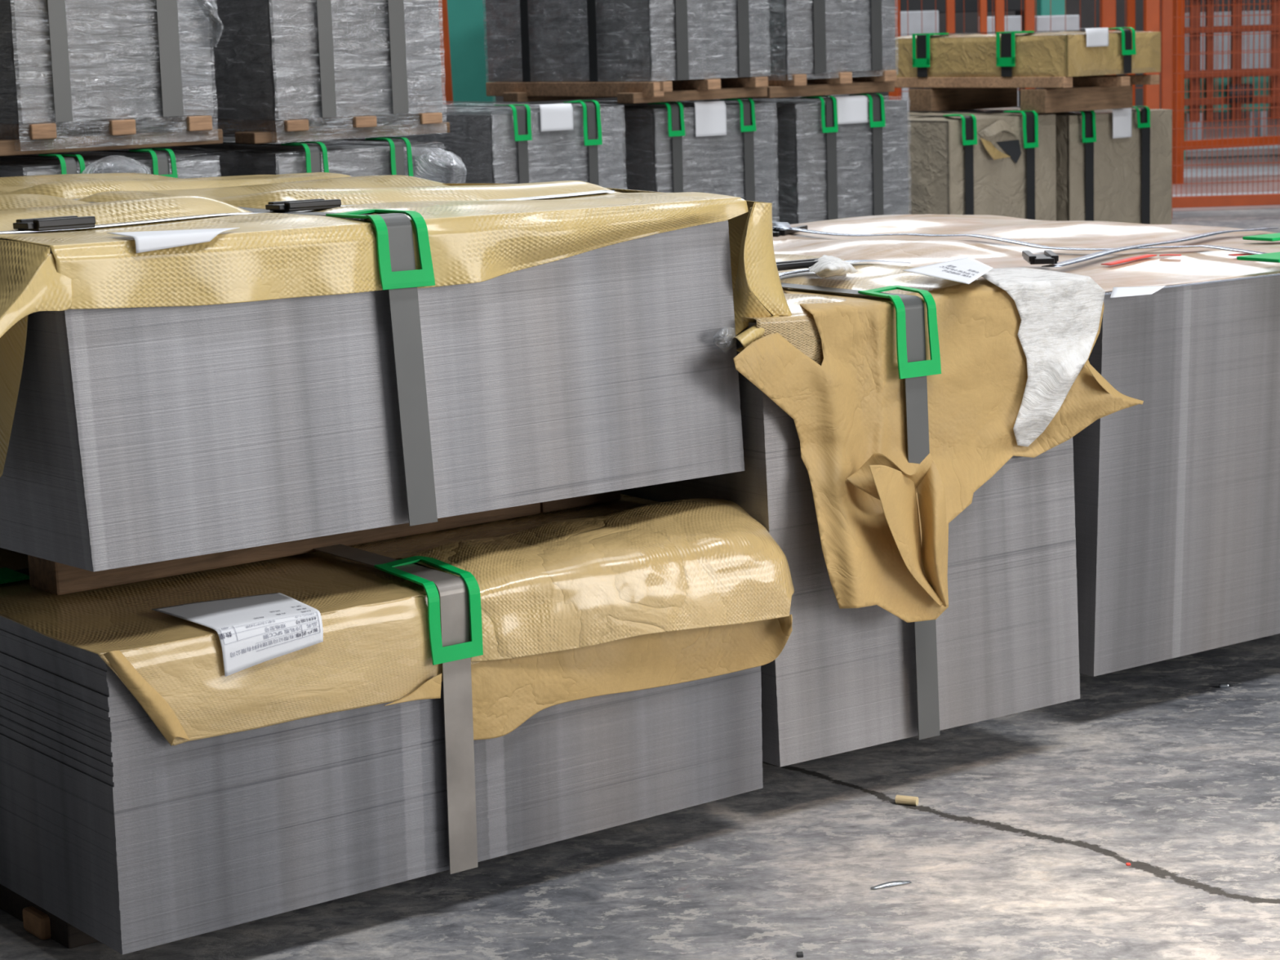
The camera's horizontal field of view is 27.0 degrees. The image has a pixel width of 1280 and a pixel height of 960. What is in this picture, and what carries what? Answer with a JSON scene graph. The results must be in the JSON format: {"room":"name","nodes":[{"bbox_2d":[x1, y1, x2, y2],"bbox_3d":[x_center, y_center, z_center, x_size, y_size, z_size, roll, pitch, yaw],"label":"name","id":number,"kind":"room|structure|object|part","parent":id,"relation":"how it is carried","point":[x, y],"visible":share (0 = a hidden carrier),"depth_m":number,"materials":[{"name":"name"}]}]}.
{"room":"warehouse","nodes":[
{"label":"warehouse","id":0,"kind":"room"},
{"bbox_2d":[0,111,1279,959],"bbox_3d":[-0.050,-1.640,16.966,28.000,0.204,46.000,-2,10,0],"label":"floor","id":1,"kind":"structure","parent":0,"point":[1020,836],"depth_m":3.65,"materials":[{"name":"concrete"}]},
{"bbox_2d":[22,906,50,939],"bbox_3d":[-0.777,0.574,3.462,0.030,0.032,0.060,-9,12,-36],"label":"chock","id":2,"kind":"object","parent":1,"relation":"on","point":[37,922],"visible":0.74,"depth_m":3.44,"materials":[{"name":"brown wood"}]},
{"bbox_2d":[0,884,98,948],"bbox_3d":[-1.205,0.469,4.080,0.080,0.055,1.680,-9,12,-36],"label":"wooden pallet","id":3,"kind":"object","parent":1,"relation":"on","point":[64,933],"depth_m":3.43,"materials":[{"name":"brown wood"}]},
{"bbox_2d":[0,493,794,954],"bbox_3d":[-0.801,0.189,4.231,1.056,0.413,2.066,-9,12,-36],"label":"bundle","id":4,"kind":"object","parent":3,"relation":"on","point":[184,756],"visible":0.87,"depth_m":3.41,"materials":[{"name":"metal"}]},
{"bbox_2d":[219,631,231,639],"bbox_3d":[-0.499,0.187,3.209,0.017,0.007,0.003,-9,12,-37],"label":"print","id":5,"kind":"object","parent":4,"relation":"on","point":[223,634],"depth_m":3.21},
{"bbox_2d":[246,620,275,627],"bbox_3d":[-0.461,0.175,3.240,0.040,0.003,0.002,-9,12,-36],"label":"print","id":6,"kind":"object","parent":4,"relation":"on","point":[250,624],"depth_m":3.24},
{"bbox_2d":[231,633,298,657],"bbox_3d":[-0.455,0.201,3.240,0.096,0.015,0.001,-9,12,-36],"label":"print","id":7,"kind":"object","parent":4,"relation":"attached to","point":[255,647],"depth_m":3.24},
{"bbox_2d":[265,624,285,631],"bbox_3d":[-0.444,0.180,3.249,0.029,0.005,0.002,-9,12,-37],"label":"print","id":8,"kind":"object","parent":4,"relation":"on","point":[268,628],"depth_m":3.25},
{"bbox_2d":[263,626,300,639],"bbox_3d":[-0.436,0.186,3.253,0.052,0.008,0.002,-9,12,-36],"label":"print","id":9,"kind":"object","parent":4,"relation":"on","point":[266,637],"depth_m":3.25},
{"bbox_2d":[27,502,540,595],"bbox_3d":[-0.472,0.059,3.670,0.760,0.072,0.085,-9,12,-36],"label":"pallet","id":10,"kind":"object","parent":4,"relation":"on","point":[53,577],"depth_m":3.56,"materials":[{"name":"wood"}]},
{"bbox_2d":[295,617,316,623],"bbox_3d":[-0.410,0.172,3.276,0.029,0.005,0.002,-9,12,-36],"label":"print","id":11,"kind":"object","parent":4,"relation":"on","point":[299,622],"depth_m":3.27},
{"bbox_2d":[540,489,620,512],"bbox_3d":[-0.111,0.002,3.939,0.143,0.066,0.085,-9,12,-36],"label":"timber beam","id":12,"kind":"structure","parent":4,"relation":"on","point":[574,502],"depth_m":3.91,"materials":[{"name":"brown wood"}]},
{"bbox_3d":[-0.840,-0.026,4.241,0.910,0.064,0.090,-9,12,-36],"label":"timber beam","id":13,"kind":"structure","parent":4,"relation":"on","visible":0},
{"bbox_2d":[0,172,791,571],"bbox_3d":[-0.904,-0.245,4.128,1.266,0.445,2.056,-10,12,-39],"label":"bundle","id":14,"kind":"object","parent":13,"relation":"on","point":[189,366],"visible":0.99,"depth_m":3.34,"materials":[{"name":"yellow metal"}]},
{"bbox_2d":[0,147,220,178],"bbox_3d":[-1.523,-0.360,6.191,0.453,0.830,1.676,-9,12,-36],"label":"bundle","id":15,"kind":"object","parent":1,"relation":"on","point":[57,163],"visible":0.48,"depth_m":5.58,"materials":[{"name":"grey plastic"}]},
{"bbox_2d":[0,115,222,155],"bbox_3d":[-1.470,-0.790,6.033,0.515,0.062,1.320,-9,12,-36],"label":"wooden pallet","id":16,"kind":"object","parent":15,"relation":"on","point":[45,137],"visible":0.95,"depth_m":5.55,"materials":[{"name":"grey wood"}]},
{"bbox_2d":[0,0,217,151],"bbox_3d":[-1.457,-1.052,5.979,0.481,0.578,1.367,-9,12,-36],"label":"bundle","id":17,"kind":"object","parent":16,"relation":"on","point":[61,60],"visible":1,"depth_m":5.49,"materials":[{"name":"white"}]},
{"bbox_2d":[66,135,466,182],"bbox_3d":[-1.037,-0.442,6.592,0.508,0.820,1.710,-9,12,-36],"label":"bundle","id":18,"kind":"object","parent":1,"relation":"on","point":[235,158],"visible":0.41,"depth_m":5.97,"materials":[{"name":"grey plastic"}]},
{"bbox_2d":[136,111,449,143],"bbox_3d":[-1.010,-0.858,6.430,0.507,0.048,1.320,-9,12,-36],"label":"wooden pallet","id":19,"kind":"object","parent":18,"relation":"on","point":[255,131],"visible":0.56,"depth_m":5.94,"materials":[{"name":"wood"}]},
{"bbox_2d":[147,0,445,142],"bbox_3d":[-1.014,-1.117,6.388,0.444,0.573,1.321,-9,12,-36],"label":"bundle","id":20,"kind":"object","parent":19,"relation":"on","point":[277,60],"visible":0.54,"depth_m":5.90,"materials":[{"name":"white"}]},
{"bbox_2d":[438,0,453,106],"bbox_3d":[-0.722,-1.772,9.549,0.053,2.600,0.050,-3,10,0],"label":"post","id":21,"kind":"object","parent":1,"relation":"on","point":[446,79],"visible":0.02,"depth_m":9.57,"materials":[{"name":"metal"}]},
{"bbox_2d":[447,0,495,106],"bbox_3d":[-0.671,-2.542,9.893,0.173,4.000,0.200,-2,10,0],"label":"wall","id":22,"kind":"structure","parent":1,"relation":"on","point":[467,22],"depth_m":9.95,"materials":[{"name":"teal paint"}]},
{"bbox_2d":[327,100,625,189],"bbox_3d":[-0.543,-0.853,8.889,0.520,0.810,1.034,-9,12,-36],"label":"bundle","id":23,"kind":"object","parent":1,"relation":"on","point":[553,141],"visible":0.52,"depth_m":8.47,"materials":[{"name":"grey plastic"}]},
{"bbox_2d":[511,97,779,226],"bbox_3d":[-0.003,-0.917,9.250,0.524,0.800,0.934,-9,12,-36],"label":"bundle","id":24,"kind":"object","parent":1,"relation":"on","point":[709,147],"visible":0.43,"depth_m":8.85,"materials":[{"name":"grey plastic"}]},
{"bbox_2d":[495,76,768,103],"bbox_3d":[-0.053,-1.334,9.110,0.563,0.067,0.970,-9,12,-36],"label":"wooden pallet","id":25,"kind":"object","parent":24,"relation":"on","point":[747,86],"visible":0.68,"depth_m":8.83,"materials":[{"name":"brown wood"}]},
{"bbox_2d":[485,81,663,97],"bbox_3d":[-0.231,-1.315,8.977,0.042,0.048,0.970,-9,12,-36],"label":"board","id":26,"kind":"object","parent":25,"relation":"on","point":[593,89],"visible":1,"depth_m":8.92,"materials":[{"name":"brown wood"}]},
{"bbox_2d":[484,0,770,81],"bbox_3d":[-0.063,-1.626,9.059,0.511,0.523,0.974,-9,12,-36],"label":"bundle","id":27,"kind":"object","parent":25,"relation":"on","point":[527,40],"visible":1,"depth_m":8.79,"materials":[{"name":"white"}]},
{"bbox_2d":[595,93,911,224],"bbox_3d":[0.392,-1.015,9.769,0.533,0.790,1.235,-9,12,-36],"label":"bundle","id":28,"kind":"object","parent":1,"relation":"on","point":[846,156],"visible":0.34,"depth_m":9.24,"materials":[{"name":"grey plastic"}]},
{"bbox_2d":[720,70,896,97],"bbox_3d":[0.304,-1.434,9.651,0.570,0.076,1.320,-9,12,-36],"label":"wooden pallet","id":29,"kind":"object","parent":28,"relation":"on","point":[780,86],"visible":0.48,"depth_m":9.17,"materials":[{"name":"brown wood"}]},
{"bbox_2d":[766,0,897,77],"bbox_3d":[0.297,-1.721,9.603,0.510,0.543,1.323,-9,12,-36],"label":"bundle","id":30,"kind":"object","parent":29,"relation":"on","point":[803,36],"visible":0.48,"depth_m":9.09,"materials":[{"name":"white"}]},
{"bbox_2d":[796,951,803,957],"bbox_3d":[0.198,0.587,3.296,0.008,0.004,0.012,-2,10,0],"label":"chip","id":31,"kind":"object","parent":1,"relation":"on","point":[799,954],"visible":1,"depth_m":3.29,"materials":[{"name":"grey concrete"}]},
{"bbox_2d":[870,880,911,888],"bbox_3d":[0.334,0.538,3.549,0.060,0.005,0.007,-6,10,-21],"label":"scrap","id":32,"kind":"object","parent":1,"relation":"on","point":[894,882],"visible":1,"depth_m":3.55,"materials":[{"name":"silver metal"}]},
{"bbox_2d":[895,795,918,805],"bbox_3d":[0.392,0.470,3.915,0.032,0.013,0.013,3,11,25],"label":"stub","id":33,"kind":"object","parent":1,"relation":"on","point":[900,799],"visible":1,"depth_m":3.91,"materials":[{"name":"beige wood"}]},
{"bbox_2d":[900,10,938,111],"bbox_3d":[1.953,-2.709,18.796,0.276,1.174,0.400,-2,10,0],"label":"base cabinet","id":34,"kind":"object","parent":1,"relation":"on","point":[928,16],"visible":0.21,"depth_m":18.52,"materials":[{"name":"white metal"}]},
{"bbox_2d":[945,0,955,34],"bbox_3d":[1.676,-2.573,14.410,0.045,2.400,0.045,-2,10,0],"label":"post","id":35,"kind":"object","parent":1,"relation":"on","point":[949,4],"visible":0.2,"depth_m":14.40,"materials":[{"name":"metal"}]},
{"bbox_2d":[900,0,1024,107],"bbox_3d":[2.487,-3.209,20.524,1.044,1.546,0.800,-2,10,0],"label":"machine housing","id":36,"kind":"object","parent":1,"relation":"on","point":[970,6],"visible":0.17,"depth_m":20.05,"materials":[{"name":"metal"}]},
{"bbox_2d":[907,110,1056,220],"bbox_3d":[1.168,-1.151,10.847,0.602,0.691,0.961,-9,12,-36],"label":"bundle","id":37,"kind":"object","parent":1,"relation":"on","point":[963,162],"visible":0.47,"depth_m":10.45,"materials":[{"name":"beige paper"}]},
{"bbox_2d":[979,0,986,34],"bbox_3d":[1.726,-2.404,13.412,0.036,2.400,0.036,-2,10,0],"label":"post","id":38,"kind":"object","parent":1,"relation":"on","point":[983,3],"visible":0.2,"depth_m":13.41,"materials":[{"name":"metal"}]},
{"bbox_2d":[994,0,1004,34],"bbox_3d":[1.808,-2.408,13.416,0.045,2.400,0.045,-2,10,0],"label":"post","id":39,"kind":"object","parent":1,"relation":"on","point":[999,8],"visible":0.2,"depth_m":13.41,"materials":[{"name":"metal"}]},
{"bbox_2d":[978,15,1021,107],"bbox_3d":[2.404,-2.525,17.792,0.240,1.122,0.400,-2,10,0],"label":"base cabinet","id":40,"kind":"object","parent":1,"relation":"on","point":[1014,22],"visible":0.17,"depth_m":17.51,"materials":[{"name":"white metal"}]},
{"bbox_2d":[888,0,1142,100],"bbox_3d":[2.199,-2.791,15.443,1.660,2.450,0.060,4,11,30],"label":"mesh fence","id":41,"kind":"object","parent":1,"relation":"on","point":[893,95],"visible":0.05,"depth_m":15.81,"materials":[{"name":"orange metal"}]},
{"bbox_3d":[1.508,-2.838,15.843,0.060,2.450,0.060,4,11,30],"label":"post","id":42,"kind":"part","parent":41,"relation":"part of","materials":[{"name":"orange metal"}]},
{"bbox_2d":[1023,0,1035,88],"bbox_3d":[2.060,-2.534,14.113,0.051,2.400,0.051,-2,10,0],"label":"post","id":43,"kind":"object","parent":1,"relation":"on","point":[1028,5],"visible":0.2,"depth_m":14.10,"materials":[{"name":"metal"}]},
{"bbox_2d":[1035,0,1065,16],"bbox_3d":[2.888,-2.855,18.815,0.177,1.399,0.400,-2,10,0],"label":"machine housing","id":44,"kind":"object","parent":1,"relation":"on","point":[1043,6],"visible":0.02,"depth_m":18.54,"materials":[{"name":"teal paint"}]},
{"bbox_2d":[1035,14,1079,31],"bbox_3d":[2.603,-2.358,16.791,0.266,1.118,0.400,-2,10,0],"label":"base cabinet","id":45,"kind":"object","parent":1,"relation":"on","point":[1043,22],"visible":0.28,"depth_m":16.51,"materials":[{"name":"white metal"}]},
{"bbox_2d":[954,106,1172,224],"bbox_3d":[1.700,-1.228,11.260,0.625,0.693,0.944,-9,12,-36],"label":"bundle","id":46,"kind":"object","parent":1,"relation":"on","point":[1115,165],"visible":0.36,"depth_m":10.87,"materials":[{"name":"beige paper"}]},
{"bbox_2d":[908,88,1017,111],"bbox_3d":[1.359,-1.604,11.199,0.500,0.094,0.140,-9,12,-36],"label":"block","id":47,"kind":"object","parent":46,"relation":"on","point":[921,99],"visible":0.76,"depth_m":11.10,"materials":[{"name":"brown wood"}]},
{"bbox_2d":[1020,84,1132,113],"bbox_3d":[1.751,-1.528,10.686,0.500,0.094,0.140,-9,12,-36],"label":"block","id":48,"kind":"object","parent":46,"relation":"on","point":[1041,100],"visible":0.81,"depth_m":10.59,"materials":[{"name":"brown wood"}]},
{"bbox_2d":[884,26,1160,88],"bbox_3d":[1.452,-1.749,11.069,0.554,0.231,1.444,-9,12,-36],"label":"bundle","id":49,"kind":"object","parent":48,"relation":"on","point":[1061,59],"visible":0.88,"depth_m":10.62,"materials":[{"name":"beige paper"}]},
{"bbox_2d":[1099,0,1115,75],"bbox_3d":[2.477,-2.549,14.123,0.075,2.400,0.075,-2,10,0],"label":"post","id":50,"kind":"object","parent":1,"relation":"on","point":[1107,7],"visible":0.02,"depth_m":14.10,"materials":[{"name":"metal"}]},
{"bbox_2d":[1126,0,1135,106],"bbox_3d":[2.523,-2.479,13.708,0.040,2.400,0.040,-2,10,0],"label":"post","id":51,"kind":"object","parent":1,"relation":"on","point":[1131,4],"visible":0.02,"depth_m":13.71,"materials":[{"name":"metal"}]},
{"bbox_2d":[1142,0,1159,109],"bbox_3d":[2.594,-2.450,13.525,0.072,2.400,0.072,-2,10,0],"label":"post","id":52,"kind":"object","parent":1,"relation":"on","point":[1151,14],"visible":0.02,"depth_m":13.54,"materials":[{"name":"metal"}]},
{"bbox_2d":[1159,75,1270,160],"bbox_3d":[4.659,-2.799,20.448,1.240,0.632,0.800,-2,10,0],"label":"machine housing","id":53,"kind":"object","parent":1,"relation":"on","point":[1221,84],"visible":0.11,"depth_m":20.02,"materials":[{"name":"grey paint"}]},
{"bbox_2d":[1184,0,1279,121],"bbox_3d":[4.744,-3.682,19.755,1.600,2.000,0.250,-2,10,0],"label":"machine","id":54,"kind":"object","parent":53,"relation":"attached to","point":[1237,77],"visible":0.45,"depth_m":19.87,"materials":[{"name":"metal"}]},
{"bbox_2d":[1160,0,1279,218],"bbox_3d":[3.518,-2.562,14.462,1.384,2.250,0.060,-2,10,0],"label":"mesh fence","id":55,"kind":"object","parent":1,"relation":"on","point":[1166,17],"visible":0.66,"depth_m":14.54,"materials":[{"name":"orange metal"}]},
{"bbox_3d":[2.856,-2.542,14.465,0.060,2.250,0.060,-2,10,0],"label":"post","id":56,"kind":"part","parent":55,"relation":"part of","materials":[{"name":"orange metal"}]},
{"bbox_3d":[3.549,-1.542,14.636,1.324,0.060,0.050,-2,10,0],"label":"rail","id":57,"kind":"part","parent":55,"relation":"part of","materials":[{"name":"orange metal"}]},
{"bbox_2d":[1218,683,1228,688],"bbox_3d":[0.993,0.350,4.535,0.016,0.006,0.010,-2,10,0],"label":"scrap","id":58,"kind":"object","parent":1,"relation":"on","point":[1220,685],"visible":1,"depth_m":4.53,"materials":[{"name":"silver metal"}]},
{"bbox_2d":[1172,0,1279,183],"bbox_3d":[4.617,-3.220,17.819,2.517,2.350,0.060,-6,11,-24],"label":"mesh fence","id":59,"kind":"object","parent":1,"relation":"on","point":[1176,152],"visible":0.81,"depth_m":17.48,"materials":[{"name":"orange metal"}]},
{"bbox_3d":[3.497,-3.102,17.329,0.060,2.350,0.060,-6,11,-24],"label":"post","id":60,"kind":"part","parent":59,"relation":"part of","materials":[{"name":"orange metal"}]},
{"bbox_3d":[4.645,-2.309,17.975,2.457,0.060,0.050,-6,11,-24],"label":"rail","id":61,"kind":"part","parent":59,"relation":"part of","materials":[{"name":"orange metal"}]},
{"bbox_2d":[1172,191,1279,196],"bbox_3d":[5.248,-1.777,16.209,5.400,0.002,0.500,-2,10,0],"label":"floor stripe","id":62,"kind":"structure","parent":1,"relation":"on","point":[1255,193],"depth_m":16.37,"materials":[{"name":"paint"}]},
{"bbox_2d":[1184,10,1271,140],"bbox_3d":[5.051,-3.471,22.939,0.634,1.096,0.500,-2,10,0],"label":"machine housing","id":63,"kind":"object","parent":1,"relation":"on","point":[1249,39],"visible":0.22,"depth_m":22.66,"materials":[{"name":"metal"}]},
{"bbox_2d":[1183,166,1279,177],"bbox_3d":[5.236,-2.180,18.575,5.400,0.002,0.900,-2,10,0],"label":"floor stripe","id":64,"kind":"structure","parent":1,"relation":"on","point":[1215,171],"depth_m":18.55,"materials":[{"name":"white paint"}]},
{"bbox_2d":[1185,145,1279,151],"bbox_3d":[5.218,-2.778,22.074,5.400,0.002,1.400,-2,10,0],"label":"floor stripe","id":65,"kind":"structure","parent":1,"relation":"on","point":[1267,147],"depth_m":21.54,"materials":[{"name":"white paint"}]},
{"bbox_3d":[-0.092,0.365,4.397,0.090,0.088,0.700,-9,12,-35],"label":"floor timber","id":66,"kind":"structure","parent":1,"relation":"on","visible":0},
{"bbox_2d":[620,253,1143,766],"bbox_3d":[0.192,-0.026,4.332,0.799,0.688,1.194,-8,11,-31],"label":"bundle","id":67,"kind":"object","parent":66,"relation":"on","point":[908,432],"visible":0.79,"depth_m":3.90,"materials":[{"name":"metal"}]},
{"bbox_2d":[942,266,973,274],"bbox_3d":[0.479,-0.315,4.017,0.010,0.001,0.173,-4,10,-11],"label":"print","id":68,"kind":"object","parent":67,"relation":"on","point":[945,270],"depth_m":4.02},
{"bbox_3d":[0.301,0.238,5.065,0.100,0.088,1.110,-9,12,-36],"label":"floor timber","id":69,"kind":"structure","parent":1,"relation":"on","visible":0},
{"bbox_2d":[772,213,1279,676],"bbox_3d":[0.689,-0.149,5.044,1.087,0.664,1.615,-9,12,-36],"label":"bundle","id":70,"kind":"object","parent":69,"relation":"on","point":[1177,491],"visible":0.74,"depth_m":4.37,"materials":[{"name":"grey metal"}]},
{"bbox_2d":[495,0,1271,107],"bbox_3d":[-0.250,-8.227,31.210,28.000,8.000,0.300,-2,10,0],"label":"wall","id":71,"kind":"structure","parent":0,"point":[969,21],"depth_m":31.55,"materials":[{"name":"metal"}]}
]}

